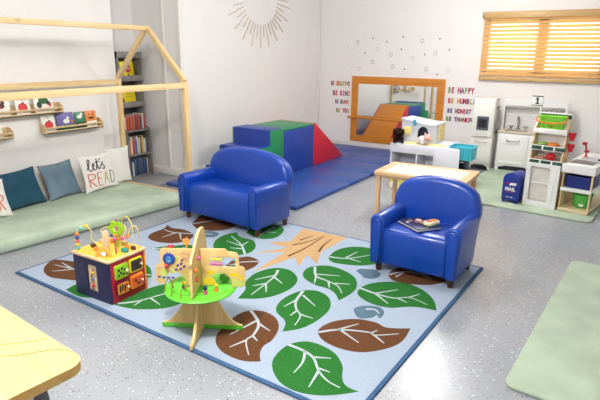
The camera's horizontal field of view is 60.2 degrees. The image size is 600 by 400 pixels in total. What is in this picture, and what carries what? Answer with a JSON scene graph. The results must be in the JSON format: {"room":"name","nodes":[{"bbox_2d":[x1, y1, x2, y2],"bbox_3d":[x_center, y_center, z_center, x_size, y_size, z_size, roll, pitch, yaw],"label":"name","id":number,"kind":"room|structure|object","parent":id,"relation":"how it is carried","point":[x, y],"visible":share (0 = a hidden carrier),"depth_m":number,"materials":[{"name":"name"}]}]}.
{"room":"children's room","nodes":[
{"label":"children's room","id":0,"kind":"room"},
{"bbox_2d":[0,0,318,193],"bbox_3d":[-2.853,-1.076,4.487,0.880,2.550,10.800,10,18,30],"label":"wall","id":1,"kind":"structure","parent":0,"point":[232,82],"depth_m":6.17,"materials":[{"name":"white paint"}]},
{"bbox_2d":[0,127,14,140],"bbox_3d":[-2.828,-0.542,4.475,0.100,0.100,0.665,10,18,30],"label":"wall ledge","id":2,"kind":"object","parent":1,"relation":"attached to","point":[7,132],"visible":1,"depth_m":4.72,"materials":[{"name":"brown wood"}]},
{"bbox_2d":[0,102,63,118],"bbox_3d":[-2.620,-0.812,4.739,0.100,0.100,0.940,10,18,30],"label":"wall ledge","id":3,"kind":"object","parent":1,"relation":"attached to","point":[58,107],"visible":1,"depth_m":4.87,"materials":[{"name":"brown wood"}]},
{"bbox_2d":[0,101,10,115],"bbox_3d":[-2.702,-0.833,4.603,0.039,0.184,0.230,10,18,30],"label":"picture book","id":4,"kind":"object","parent":3,"relation":"on","point":[4,105],"visible":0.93,"depth_m":4.66,"materials":[{"name":"white paper"}]},
{"bbox_2d":[14,99,30,114],"bbox_3d":[-2.577,-0.880,4.797,0.037,0.171,0.135,10,18,30],"label":"picture book","id":5,"kind":"object","parent":3,"relation":"on","point":[19,104],"visible":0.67,"depth_m":4.79,"materials":[{"name":"white paper"}]},
{"bbox_2d":[18,103,27,109],"bbox_3d":[-2.570,-0.859,4.798,0.014,0.079,0.090,10,18,30],"label":"art","id":6,"kind":"object","parent":5,"relation":"attached to","point":[21,106],"depth_m":4.79},
{"bbox_2d":[33,98,53,112],"bbox_3d":[-2.466,-0.931,4.968,0.038,0.179,0.190,10,18,30],"label":"picture book","id":7,"kind":"object","parent":3,"relation":"on","point":[41,102],"visible":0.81,"depth_m":4.96,"materials":[{"name":"white paper"}]},
{"bbox_2d":[38,98,47,103],"bbox_3d":[-2.465,-0.955,4.960,0.012,0.067,0.100,10,18,30],"label":"art","id":8,"kind":"object","parent":7,"relation":"attached to","point":[41,100],"depth_m":4.96},
{"bbox_2d":[37,101,49,107],"bbox_3d":[-2.462,-0.918,4.965,0.011,0.064,0.136,10,18,30],"label":"art","id":9,"kind":"object","parent":7,"relation":"attached to","point":[40,104],"depth_m":4.96},
{"bbox_2d":[39,117,103,133],"bbox_3d":[-2.313,-0.761,5.270,0.100,0.100,0.660,10,18,30],"label":"wall ledge","id":10,"kind":"object","parent":1,"relation":"attached to","point":[43,130],"visible":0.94,"depth_m":5.20,"materials":[{"name":"brown wood"}]},
{"bbox_2d":[40,114,56,131],"bbox_3d":[-2.453,-0.751,5.043,0.037,0.171,0.135,10,18,30],"label":"picture book","id":11,"kind":"object","parent":10,"relation":"on","point":[48,120],"visible":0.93,"depth_m":5.04,"materials":[{"name":"white paper"}]},
{"bbox_2d":[45,121,52,127],"bbox_3d":[-2.446,-0.730,5.044,0.014,0.079,0.090,10,18,30],"label":"art","id":12,"kind":"object","parent":11,"relation":"attached to","point":[48,124],"depth_m":5.04},
{"bbox_2d":[55,112,74,130],"bbox_3d":[-2.356,-0.791,5.192,0.037,0.169,0.185,10,18,30],"label":"picture book","id":13,"kind":"object","parent":10,"relation":"on","point":[62,119],"visible":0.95,"depth_m":5.18,"materials":[{"name":"purple paper"}]},
{"bbox_2d":[59,124,74,129],"bbox_3d":[-2.345,-0.733,5.200,0.009,0.048,0.180,10,18,30],"label":"art","id":14,"kind":"object","parent":13,"relation":"attached to","point":[66,128],"depth_m":5.19},
{"bbox_2d":[73,111,86,127],"bbox_3d":[-2.266,-0.827,5.331,0.037,0.164,0.115,10,18,30],"label":"picture book","id":15,"kind":"object","parent":10,"relation":"on","point":[79,117],"visible":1,"depth_m":5.32,"materials":[{"name":"green paper"}]},
{"bbox_2d":[76,121,86,127],"bbox_3d":[-2.255,-0.777,5.338,0.010,0.057,0.110,10,18,30],"label":"art","id":16,"kind":"object","parent":15,"relation":"attached to","point":[77,122],"depth_m":5.33},
{"bbox_2d":[84,110,97,126],"bbox_3d":[-2.197,-0.856,5.438,0.037,0.164,0.125,10,18,30],"label":"picture book","id":17,"kind":"object","parent":10,"relation":"on","point":[90,116],"visible":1,"depth_m":5.43,"materials":[{"name":"orange paper"}]},
{"bbox_2d":[87,120,97,126],"bbox_3d":[-2.187,-0.806,5.445,0.010,0.057,0.120,10,18,30],"label":"art","id":18,"kind":"object","parent":17,"relation":"attached to","point":[88,121],"depth_m":5.44},
{"bbox_2d":[44,164,205,199],"bbox_3d":[-2.849,0.117,4.744,0.795,0.115,10.685,10,18,30],"label":"baseboard","id":19,"kind":"structure","parent":1,"relation":"attached to","point":[156,168],"depth_m":6.43,"materials":[{"name":"white wood"}]},
{"bbox_2d":[159,0,185,169],"bbox_3d":[-1.475,-1.559,6.034,0.300,2.435,0.052,10,18,30],"label":"trim","id":20,"kind":"structure","parent":1,"relation":"attached to","point":[178,7],"depth_m":5.99,"materials":[{"name":"white paint"}]},
{"bbox_2d":[228,0,290,47],"bbox_3d":[-0.529,-2.428,7.083,0.025,0.666,1.427,10,18,30],"label":"wall art","id":21,"kind":"object","parent":1,"relation":"attached to","point":[279,0],"visible":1,"depth_m":7.12},
{"bbox_2d":[316,0,321,126],"bbox_3d":[0.314,-2.251,8.545,0.015,2.435,0.080,10,18,30],"label":"trim","id":22,"kind":"structure","parent":1,"relation":"attached to","point":[320,1],"depth_m":8.53,"materials":[{"name":"white paint"}]},
{"bbox_2d":[0,162,599,399],"bbox_3d":[0.278,0.771,2.969,8.300,0.100,10.800,10,18,30],"label":"floor","id":23,"kind":"structure","parent":0,"point":[470,353],"depth_m":3.00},
{"bbox_2d":[0,306,80,399],"bbox_3d":[-1.350,0.749,1.702,1.200,0.602,0.750,12,20,35],"label":"table","id":24,"kind":"object","parent":23,"relation":"on","point":[27,376],"visible":1,"depth_m":1.55,"materials":[{"name":"beige wood"}]},
{"bbox_2d":[0,338,75,364],"bbox_3d":[-0.900,0.465,1.615,0.447,0.002,0.139,2,16,3],"label":"cord","id":25,"kind":"object","parent":24,"relation":"on","point":[44,338],"visible":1,"depth_m":1.61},
{"bbox_2d":[0,182,178,253],"bbox_3d":[-2.192,0.182,4.561,0.955,0.105,2.432,10,18,30],"label":"mattress","id":26,"kind":"object","parent":23,"relation":"on","point":[38,223],"visible":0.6,"depth_m":4.67,"materials":[{"name":"green fabric"}]},
{"bbox_2d":[0,179,12,216],"bbox_3d":[-2.661,0.011,4.375,0.182,0.327,0.393,10,18,30],"label":"throw pillow","id":27,"kind":"object","parent":26,"relation":"on","point":[5,210],"visible":1,"depth_m":4.46,"materials":[{"name":"white fabric"}]},
{"bbox_2d":[0,166,46,210],"bbox_3d":[-2.578,-0.094,4.728,0.186,0.346,0.473,10,18,30],"label":"throw pillow","id":28,"kind":"object","parent":26,"relation":"on","point":[22,188],"visible":0.81,"depth_m":4.71,"materials":[{"name":"teal fabric"}]},
{"bbox_2d":[37,159,81,201],"bbox_3d":[-2.362,-0.198,5.091,0.161,0.346,0.378,7,17,22],"label":"throw pillow","id":29,"kind":"object","parent":26,"relation":"on","point":[59,179],"visible":1,"depth_m":5.03,"materials":[{"name":"blue fabric"}]},
{"bbox_2d":[77,150,118,193],"bbox_3d":[-2.081,-0.292,5.357,0.124,0.381,0.427,10,18,30],"label":"throw pillow","id":30,"kind":"object","parent":26,"relation":"on","point":[98,171],"visible":1,"depth_m":5.31,"materials":[{"name":"white fabric"}]},
{"bbox_2d":[103,145,131,181],"bbox_3d":[-1.978,-0.378,5.623,0.081,0.395,0.320,13,20,37],"label":"cushion","id":31,"kind":"object","parent":26,"relation":"on","point":[120,159],"visible":0.73,"depth_m":5.63,"materials":[{"name":"white fabric"}]},
{"bbox_2d":[0,17,191,200],"bbox_3d":[-2.198,-0.606,4.345,1.020,1.740,2.550,10,18,30],"label":"frame","id":32,"kind":"object","parent":23,"relation":"on","point":[118,88],"visible":0.73,"depth_m":4.89,"materials":[{"name":"brown wood"}]},
{"bbox_2d":[114,52,152,178],"bbox_3d":[-2.046,-1.006,6.213,0.290,1.490,0.355,10,18,30],"label":"bookcase","id":33,"kind":"object","parent":23,"relation":"on","point":[138,106],"visible":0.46,"depth_m":6.22,"materials":[{"name":"grey wood"}]},
{"bbox_2d":[124,116,127,130],"bbox_3d":[-2.094,-0.908,6.114,0.152,0.169,0.022,10,18,30],"label":"paperback book","id":34,"kind":"object","parent":33,"relation":"on","point":[124,116],"visible":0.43,"depth_m":6.07,"materials":[{"name":"paper"}]},
{"bbox_2d":[118,61,134,75],"bbox_3d":[-2.042,-1.531,6.099,0.040,0.199,0.200,10,18,30],"label":"picture book","id":35,"kind":"object","parent":33,"relation":"on","point":[129,71],"visible":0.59,"depth_m":6.12,"materials":[{"name":"yellow paper"}]},
{"bbox_2d":[122,92,135,101],"bbox_3d":[-2.059,-1.236,6.161,0.039,0.199,0.240,10,18,30],"label":"picture book","id":36,"kind":"object","parent":33,"relation":"on","point":[128,96],"visible":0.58,"depth_m":6.18,"materials":[{"name":"yellow paper"}]},
{"bbox_2d":[124,114,133,129],"bbox_3d":[-2.045,-0.930,6.183,0.158,0.175,0.015,10,18,30],"label":"paperback book","id":37,"kind":"object","parent":33,"relation":"on","point":[124,114],"visible":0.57,"depth_m":6.14,"materials":[{"name":"paper"}]},
{"bbox_2d":[128,137,132,154],"bbox_3d":[-2.071,-0.655,6.209,0.153,0.211,0.025,10,18,30],"label":"paperback book","id":38,"kind":"object","parent":33,"relation":"on","point":[130,138],"visible":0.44,"depth_m":6.16,"materials":[{"name":"paper"}]},
{"bbox_2d":[130,159,136,175],"bbox_3d":[-2.052,-0.401,6.306,0.143,0.200,0.014,10,18,30],"label":"paperback book","id":39,"kind":"object","parent":33,"relation":"on","point":[133,160],"visible":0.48,"depth_m":6.26,"materials":[{"name":"paper"}]},
{"bbox_2d":[129,135,138,152],"bbox_3d":[-2.024,-0.678,6.298,0.139,0.208,0.014,10,18,30],"label":"paperback book","id":40,"kind":"object","parent":33,"relation":"on","point":[134,137],"visible":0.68,"depth_m":6.26,"materials":[{"name":"paper"}]},
{"bbox_2d":[131,114,137,129],"bbox_3d":[-2.010,-0.939,6.204,0.133,0.181,0.026,10,18,30],"label":"paperback book","id":41,"kind":"object","parent":33,"relation":"on","point":[135,116],"visible":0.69,"depth_m":6.17,"materials":[{"name":"paper"}]},
{"bbox_2d":[130,157,138,174],"bbox_3d":[-2.039,-0.415,6.347,0.136,0.205,0.027,10,18,30],"label":"paperback book","id":42,"kind":"object","parent":33,"relation":"on","point":[136,159],"visible":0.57,"depth_m":6.31,"materials":[{"name":"paper"}]},
{"bbox_2d":[131,134,141,152],"bbox_3d":[-2.006,-0.691,6.337,0.151,0.212,0.027,10,18,30],"label":"paperback book","id":43,"kind":"object","parent":33,"relation":"on","point":[139,136],"visible":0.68,"depth_m":6.29,"materials":[{"name":"paper"}]},
{"bbox_2d":[132,157,140,174],"bbox_3d":[-2.017,-0.420,6.358,0.132,0.209,0.015,10,18,30],"label":"paperback book","id":44,"kind":"object","parent":33,"relation":"on","point":[132,157],"visible":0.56,"depth_m":6.33,"materials":[{"name":"paper"}]},
{"bbox_2d":[134,156,142,173],"bbox_3d":[-1.999,-0.431,6.396,0.134,0.210,0.023,10,18,30],"label":"paperback book","id":45,"kind":"object","parent":33,"relation":"on","point":[134,156],"visible":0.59,"depth_m":6.36,"materials":[{"name":"paper"}]},
{"bbox_2d":[133,112,143,127],"bbox_3d":[-1.974,-0.970,6.312,0.156,0.183,0.026,10,18,30],"label":"paperback book","id":46,"kind":"object","parent":33,"relation":"on","point":[133,112],"visible":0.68,"depth_m":6.28,"materials":[{"name":"paper"}]},
{"bbox_2d":[135,134,143,152],"bbox_3d":[-1.977,-0.693,6.349,0.139,0.210,0.023,10,18,30],"label":"paperback book","id":47,"kind":"object","parent":33,"relation":"on","point":[142,143],"visible":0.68,"depth_m":6.31,"materials":[{"name":"paper"}]},
{"bbox_2d":[138,137,140,152],"bbox_3d":[-2.006,-0.672,6.311,0.150,0.190,0.020,10,18,30],"label":"paperback book","id":48,"kind":"object","parent":33,"relation":"on","point":[139,147],"visible":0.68,"depth_m":6.27,"materials":[{"name":"paper"}]},
{"bbox_2d":[143,160,145,173],"bbox_3d":[-1.969,-0.419,6.426,0.130,0.172,0.019,10,18,30],"label":"paperback book","id":49,"kind":"object","parent":33,"relation":"on","point":[144,164],"visible":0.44,"depth_m":6.39,"materials":[{"name":"paper"}]},
{"bbox_2d":[142,157,147,172],"bbox_3d":[-1.957,-0.434,6.442,0.131,0.190,0.024,10,18,30],"label":"paperback book","id":50,"kind":"object","parent":33,"relation":"on","point":[145,159],"visible":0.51,"depth_m":6.40,"materials":[{"name":"paper"}]},
{"bbox_2d":[129,173,178,185],"bbox_3d":[-1.762,-0.227,6.156,0.440,0.030,0.640,10,18,30],"label":"pad","id":51,"kind":"object","parent":23,"relation":"on","point":[157,179],"visible":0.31,"depth_m":6.17,"materials":[{"name":"grey fabric"}]},
{"bbox_2d":[15,213,482,399],"bbox_3d":[-0.323,0.500,3.687,2.660,0.015,2.000,11,19,32],"label":"rug","id":52,"kind":"object","parent":23,"relation":"on","point":[318,317],"visible":0.81,"depth_m":3.16,"materials":[{"name":"fabric"}]},
{"bbox_2d":[71,216,147,304],"bbox_3d":[-1.195,0.353,3.263,0.374,0.479,0.300,10,18,30],"label":"cube","id":53,"kind":"object","parent":52,"relation":"on","point":[109,270],"visible":1,"depth_m":3.20,"materials":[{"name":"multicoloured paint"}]},
{"bbox_2d":[75,238,141,260],"bbox_3d":[-1.205,0.307,3.257,0.314,0.002,0.264,10,18,30],"label":"tabletop","id":54,"kind":"object","parent":53,"relation":"on","point":[124,250],"depth_m":3.21,"materials":[{"name":"yellow wood"}]},
{"bbox_2d":[120,284,127,292],"bbox_3d":[-1.081,0.539,3.173,0.002,0.062,0.061,10,18,30],"label":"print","id":55,"kind":"object","parent":53,"relation":"attached to","point":[124,287],"depth_m":3.17},
{"bbox_2d":[155,226,244,350],"bbox_3d":[-0.541,0.438,2.818,0.391,0.574,0.391,-11,20,-36],"label":"table","id":56,"kind":"object","parent":52,"relation":"on","point":[201,286],"visible":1,"depth_m":2.79,"materials":[{"name":"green wood"}]},
{"bbox_2d":[164,273,236,303],"bbox_3d":[-0.542,0.476,2.829,0.392,0.019,0.392,10,18,30],"label":"round tray","id":57,"kind":"object","parent":56,"relation":"on","point":[225,288],"depth_m":2.75,"materials":[{"name":"green wood"}]},
{"bbox_2d":[178,147,292,236],"bbox_3d":[-0.577,-0.121,4.655,0.960,0.644,0.547,12,19,34],"label":"loveseat","id":58,"kind":"object","parent":52,"relation":"on","point":[243,186],"visible":1,"depth_m":4.56,"materials":[{"name":"blue leather"}]},
{"bbox_2d":[370,175,482,287],"bbox_3d":[0.891,0.185,3.641,0.640,0.644,0.547,11,19,32],"label":"armchair","id":59,"kind":"object","parent":52,"relation":"on","point":[446,252],"visible":0.97,"depth_m":3.57,"materials":[{"name":"blue leather"}]},
{"bbox_2d":[398,217,440,232],"bbox_3d":[0.827,0.169,3.596,0.196,0.019,0.244,-6,17,-22],"label":"picture book","id":60,"kind":"object","parent":59,"relation":"on","point":[415,224],"visible":0.82,"depth_m":3.56,"materials":[{"name":"paper"}]},
{"bbox_2d":[406,219,423,223],"bbox_3d":[0.845,0.154,3.616,0.186,0.001,0.123,10,18,30],"label":"picture","id":61,"kind":"object","parent":60,"relation":"on","point":[408,221],"depth_m":3.63},
{"bbox_2d":[423,219,439,226],"bbox_3d":[0.906,0.154,3.565,0.124,0.029,0.068,-9,19,-32],"label":"toy","id":62,"kind":"object","parent":60,"relation":"on","point":[432,222],"visible":1,"depth_m":3.54,"materials":[{"name":"beige plastic"}]},
{"bbox_2d":[167,166,369,209],"bbox_3d":[-0.331,-0.250,6.276,1.790,0.042,1.760,10,18,30],"label":"mat","id":63,"kind":"object","parent":23,"relation":"on","point":[311,184],"visible":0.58,"depth_m":6.03,"materials":[{"name":"blue plastic"}]},
{"bbox_2d":[206,124,283,167],"bbox_3d":[-0.646,-0.539,6.124,0.570,0.588,0.777,10,18,30],"label":"block","id":64,"kind":"object","parent":63,"relation":"on","point":[270,139],"visible":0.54,"depth_m":6.15,"materials":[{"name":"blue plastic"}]},
{"bbox_2d":[253,120,313,171],"bbox_3d":[-0.247,-0.702,6.742,0.570,0.572,0.714,10,18,30],"label":"block","id":65,"kind":"object","parent":63,"relation":"on","point":[298,136],"visible":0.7,"depth_m":6.61,"materials":[{"name":"blue leather"}]},
{"bbox_2d":[313,143,389,176],"bbox_3d":[0.606,-0.649,7.721,1.790,0.042,1.760,10,18,30],"label":"mat","id":66,"kind":"object","parent":23,"relation":"on","point":[360,159],"visible":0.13,"depth_m":7.39,"materials":[{"name":"blue leather"}]},
{"bbox_2d":[285,120,341,164],"bbox_3d":[0.170,-0.879,7.385,0.570,0.572,0.853,10,18,30],"label":"block","id":67,"kind":"object","parent":66,"relation":"on","point":[324,150],"visible":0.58,"depth_m":7.09,"materials":[{"name":"red leather"}]},
{"bbox_2d":[388,179,403,188],"bbox_3d":[1.151,-0.238,6.036,0.200,0.185,0.163,8,17,23],"label":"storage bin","id":68,"kind":"object","parent":23,"relation":"on","point":[399,182],"visible":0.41,"depth_m":5.99,"materials":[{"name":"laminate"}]},
{"bbox_2d":[390,115,459,168],"bbox_3d":[1.588,-0.612,6.303,0.854,0.768,0.556,10,18,30],"label":"toy clinic","id":69,"kind":"object","parent":23,"relation":"on","point":[438,153],"visible":0.61,"depth_m":6.23,"materials":[{"name":"wood"}]},
{"bbox_2d":[393,128,403,142],"bbox_3d":[1.194,-0.792,6.284,0.139,0.182,0.232,3,16,7],"label":"plush dog","id":70,"kind":"object","parent":69,"relation":"on","point":[398,133],"visible":1,"depth_m":6.23},
{"bbox_2d":[403,126,410,134],"bbox_3d":[1.310,-0.852,6.326,0.104,0.100,0.007,10,18,30],"label":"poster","id":71,"kind":"object","parent":69,"relation":"attached to","point":[407,129],"depth_m":6.32,"materials":[{"name":"yellow paper"}]},
{"bbox_2d":[416,132,430,144],"bbox_3d":[1.474,-0.729,6.109,0.108,0.149,0.200,-8,18,-27],"label":"pig","id":72,"kind":"object","parent":69,"relation":"on","point":[424,139],"visible":1,"depth_m":6.08},
{"bbox_2d":[390,141,458,155],"bbox_3d":[1.531,-0.653,6.349,0.698,0.110,0.522,10,18,30],"label":"countertop","id":73,"kind":"structure","parent":69,"relation":"on","point":[400,147],"depth_m":6.19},
{"bbox_2d":[374,162,479,213],"bbox_3d":[1.197,-0.060,4.944,0.860,0.440,0.540,10,18,29],"label":"table","id":74,"kind":"object","parent":23,"relation":"on","point":[396,171],"visible":0.73,"depth_m":4.90,"materials":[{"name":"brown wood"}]},
{"bbox_2d":[449,143,477,169],"bbox_3d":[1.891,-0.392,6.047,0.282,0.492,0.250,10,18,30],"label":"basket","id":75,"kind":"object","parent":23,"relation":"on","point":[468,152],"visible":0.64,"depth_m":5.92,"materials":[{"name":"teal plastic"}]},
{"bbox_2d":[469,97,500,169],"bbox_3d":[2.479,-0.902,6.990,0.280,0.930,0.336,10,18,29],"label":"fridge","id":76,"kind":"object","parent":23,"relation":"on","point":[485,112],"visible":0.94,"depth_m":6.87,"materials":[{"name":"white plastic"}]},
{"bbox_2d":[494,106,500,133],"bbox_3d":[2.636,-1.061,6.884,0.031,0.364,0.208,10,18,30],"label":"utensil rack","id":77,"kind":"object","parent":76,"relation":"attached to","point":[498,107],"visible":0.95,"depth_m":6.86,"materials":[{"name":"metal"}]},
{"bbox_2d":[469,167,599,222],"bbox_3d":[2.710,-0.126,6.008,1.490,0.020,2.000,12,20,35],"label":"floor mat","id":78,"kind":"object","parent":23,"relation":"on","point":[489,183],"visible":0.38,"depth_m":5.44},
{"bbox_2d":[501,170,525,203],"bbox_3d":[2.264,-0.146,5.440,0.235,0.319,0.171,-14,22,-42],"label":"mailbox","id":79,"kind":"object","parent":78,"relation":"on","point":[513,182],"visible":0.88,"depth_m":5.36,"materials":[{"name":"blue plastic"}]},
{"bbox_2d":[494,98,568,170],"bbox_3d":[3.022,-0.843,6.782,0.793,0.943,0.338,10,18,29],"label":"toy kitchen","id":80,"kind":"object","parent":78,"relation":"on","point":[516,133],"visible":0.72,"depth_m":6.84,"materials":[{"name":"white laminate"}]},
{"bbox_2d":[497,128,533,134],"bbox_3d":[3.031,-0.886,6.785,0.793,0.020,0.305,10,18,29],"label":"countertop","id":81,"kind":"structure","parent":80,"relation":"on","point":[530,132],"depth_m":6.79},
{"bbox_2d":[515,116,519,129],"bbox_3d":[2.915,-1.028,6.914,0.060,0.179,0.104,10,18,29],"label":"faucet","id":82,"kind":"object","parent":80,"relation":"on","point":[517,118],"depth_m":6.95,"materials":[{"name":"metal"}]},
{"bbox_2d":[503,114,538,129],"bbox_3d":[3.099,-1.022,6.866,0.734,0.193,0.004,10,18,29],"label":"backsplash","id":83,"kind":"structure","parent":80,"relation":"on","point":[530,121],"depth_m":6.94,"materials":[{"name":"grey tile"}]},
{"bbox_2d":[505,106,565,110],"bbox_3d":[3.078,-1.205,6.772,0.734,0.015,0.098,10,18,29],"label":"shelf","id":84,"kind":"object","parent":80,"relation":"attached to","point":[527,108],"depth_m":6.76,"materials":[{"name":"white wood"}]},
{"bbox_2d":[522,95,576,209],"bbox_3d":[2.498,-0.482,5.219,0.484,1.090,0.244,15,21,41],"label":"stand","id":85,"kind":"object","parent":78,"relation":"on","point":[543,178],"visible":0.96,"depth_m":5.20,"materials":[{"name":"white wood"}]},
{"bbox_2d":[534,155,544,159],"bbox_3d":[2.423,-0.432,5.234,0.108,0.044,0.060,10,18,30],"label":"mushroom","id":86,"kind":"object","parent":85,"relation":"on","point":[541,157],"visible":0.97,"depth_m":5.21,"materials":[{"name":"plastic"}]},
{"bbox_2d":[536,141,547,144],"bbox_3d":[2.445,-0.574,5.228,0.105,0.039,0.070,10,18,30],"label":"lettuce","id":87,"kind":"object","parent":85,"relation":"on","point":[542,142],"visible":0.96,"depth_m":5.20,"materials":[{"name":"green plastic"}]},
{"bbox_2d":[528,158,562,166],"bbox_3d":[2.441,-0.373,5.155,0.320,0.050,0.076,10,18,30],"label":"tray","id":88,"kind":"object","parent":85,"relation":"on","point":[531,161],"depth_m":5.16,"materials":[{"name":"white laminate"}]},
{"bbox_2d":[530,144,564,152],"bbox_3d":[2.456,-0.511,5.131,0.320,0.050,0.076,10,18,30],"label":"tray","id":89,"kind":"object","parent":85,"relation":"on","point":[533,146],"depth_m":5.12,"materials":[{"name":"white laminate"}]},
{"bbox_2d":[545,153,555,160],"bbox_3d":[2.505,-0.432,5.172,0.097,0.080,0.083,10,18,30],"label":"tomato","id":90,"kind":"object","parent":85,"relation":"on","point":[549,156],"visible":0.98,"depth_m":5.15,"materials":[{"name":"red plastic"}]},
{"bbox_2d":[536,114,568,129],"bbox_3d":[2.500,-0.767,5.125,0.295,0.140,0.114,15,21,41],"label":"shopping basket","id":91,"kind":"object","parent":85,"relation":"on","point":[543,121],"visible":1,"depth_m":5.11,"materials":[{"name":"plastic"}]},
{"bbox_2d":[547,142,559,146],"bbox_3d":[2.527,-0.554,5.161,0.120,0.040,0.070,10,18,30],"label":"slice","id":92,"kind":"object","parent":85,"relation":"on","point":[553,144],"visible":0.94,"depth_m":5.14,"materials":[{"name":"orange plastic"}]},
{"bbox_2d":[567,144,574,151],"bbox_3d":[2.651,-0.507,5.067,0.072,0.075,0.070,15,21,41],"label":"cup","id":93,"kind":"object","parent":85,"relation":"on","point":[570,147],"depth_m":5.05,"materials":[{"name":"red plastic"}]},
{"bbox_2d":[569,133,576,140],"bbox_3d":[2.652,-0.613,5.037,0.072,0.075,0.070,15,21,41],"label":"cup","id":94,"kind":"object","parent":85,"relation":"on","point":[572,136],"depth_m":5.02,"materials":[{"name":"red plastic"}]},
{"bbox_2d":[557,153,599,215],"bbox_3d":[2.944,-0.182,5.296,0.300,0.482,0.824,15,21,41],"label":"sink","id":95,"kind":"object","parent":78,"relation":"on","point":[590,165],"depth_m":5.07,"materials":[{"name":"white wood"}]},
{"bbox_2d":[557,194,599,215],"bbox_3d":[2.940,0.032,5.356,0.276,0.034,0.808,15,21,41],"label":"shelf","id":96,"kind":"object","parent":95,"relation":"attached to","point":[567,206],"depth_m":5.16,"materials":[{"name":"beige wood"}]},
{"bbox_2d":[560,183,599,194],"bbox_3d":[2.942,-0.166,5.300,0.276,0.034,0.808,15,21,41],"label":"shelf","id":97,"kind":"object","parent":95,"relation":"attached to","point":[563,188],"depth_m":5.04,"materials":[{"name":"white laminate"}]},
{"bbox_2d":[561,153,599,176],"bbox_3d":[2.946,-0.366,5.244,0.300,0.085,0.824,15,21,41],"label":"countertop","id":98,"kind":"structure","parent":95,"relation":"on","point":[567,167],"depth_m":4.97,"materials":[{"name":"white laminate"}]},
{"bbox_2d":[565,173,599,190],"bbox_3d":[2.811,-0.199,5.135,0.244,0.121,0.374,15,21,41],"label":"storage bin","id":99,"kind":"object","parent":95,"relation":"on","point":[577,181],"visible":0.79,"depth_m":5.03,"materials":[{"name":"blue plastic"}]},
{"bbox_2d":[572,192,593,208],"bbox_3d":[2.799,0.004,5.136,0.192,0.140,0.192,10,18,30],"label":"storage bin","id":100,"kind":"object","parent":95,"relation":"on","point":[579,200],"visible":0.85,"depth_m":5.08,"materials":[{"name":"green plastic"}]},
{"bbox_2d":[582,142,589,156],"bbox_3d":[2.950,-0.520,5.344,0.075,0.155,0.044,15,21,41],"label":"faucet","id":101,"kind":"object","parent":95,"relation":"on","point":[586,151],"visible":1,"depth_m":5.33,"materials":[{"name":"red plastic"}]},
{"bbox_2d":[505,261,599,399],"bbox_3d":[2.075,0.781,2.785,1.400,0.022,1.900,12,19,34],"label":"floor mat","id":102,"kind":"object","parent":23,"relation":"on","point":[560,358],"visible":1,"depth_m":2.73,"materials":[{"name":"green fabric"}]},
{"bbox_2d":[319,0,599,160],"bbox_3d":[3.501,-1.644,6.757,7.420,2.550,0.100,10,18,30],"label":"wall","id":103,"kind":"structure","parent":0,"point":[459,24],"depth_m":7.57,"materials":[{"name":"white paint"}]},
{"bbox_2d":[331,81,349,85],"bbox_3d":[0.659,-1.907,8.463,0.344,0.076,0.002,10,18,30],"label":"wall lettering","id":104,"kind":"object","parent":103,"relation":"attached to","point":[343,82],"depth_m":8.45},
{"bbox_2d":[333,90,349,95],"bbox_3d":[0.680,-1.755,8.492,0.313,0.083,0.002,10,18,30],"label":"wall lettering","id":105,"kind":"object","parent":103,"relation":"attached to","point":[334,93],"depth_m":8.49},
{"bbox_2d":[335,99,348,103],"bbox_3d":[0.690,-1.619,8.523,0.254,0.069,0.002,10,18,30],"label":"wall decal","id":106,"kind":"object","parent":103,"relation":"attached to","point":[336,101],"depth_m":8.52},
{"bbox_2d":[336,108,348,112],"bbox_3d":[0.703,-1.480,8.553,0.237,0.072,0.002,10,18,30],"label":"wall decal","id":107,"kind":"object","parent":103,"relation":"attached to","point":[337,109],"depth_m":8.54},
{"bbox_2d":[347,76,445,144],"bbox_3d":[1.468,-1.366,8.033,1.595,1.040,0.096,10,18,30],"label":"wall mirror","id":108,"kind":"object","parent":103,"relation":"attached to","point":[378,104],"visible":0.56,"depth_m":8.09,"materials":[{"name":"orange wood"}]},
{"bbox_2d":[329,138,495,163],"bbox_3d":[3.456,-0.460,7.043,7.420,0.115,0.015,10,18,30],"label":"baseboard","id":109,"kind":"structure","parent":103,"relation":"attached to","point":[337,141],"depth_m":8.49,"materials":[{"name":"white wood"}]},
{"bbox_2d":[446,116,471,122],"bbox_3d":[2.357,-1.174,7.566,0.449,0.068,0.002,10,18,30],"label":"wall decal","id":110,"kind":"object","parent":103,"relation":"attached to","point":[461,118],"depth_m":7.57},
{"bbox_2d":[447,108,470,113],"bbox_3d":[2.324,-1.296,7.553,0.347,0.070,0.002,10,18,30],"label":"wall decal","id":111,"kind":"object","parent":103,"relation":"attached to","point":[448,109],"depth_m":7.55},
{"bbox_2d":[448,98,474,104],"bbox_3d":[2.345,-1.432,7.502,0.401,0.079,0.002,10,18,30],"label":"wall decal","id":112,"kind":"object","parent":103,"relation":"attached to","point":[449,99],"depth_m":7.50},
{"bbox_2d":[448,87,474,93],"bbox_3d":[2.330,-1.580,7.471,0.379,0.088,0.002,10,18,30],"label":"wall lettering","id":113,"kind":"object","parent":103,"relation":"attached to","point":[466,89],"depth_m":7.47},
{"bbox_2d":[483,18,599,74],"bbox_3d":[3.216,-2.026,6.845,1.470,0.710,0.075,10,18,30],"label":"window","id":114,"kind":"structure","parent":103,"relation":"in","point":[580,18],"depth_m":6.84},
{"bbox_2d":[478,9,599,83],"bbox_3d":[3.183,-1.999,6.749,1.620,0.894,0.080,10,18,30],"label":"window blind","id":115,"kind":"object","parent":114,"relation":"attached to","point":[541,60],"visible":1,"depth_m":6.79,"materials":[{"name":"brown wood"}]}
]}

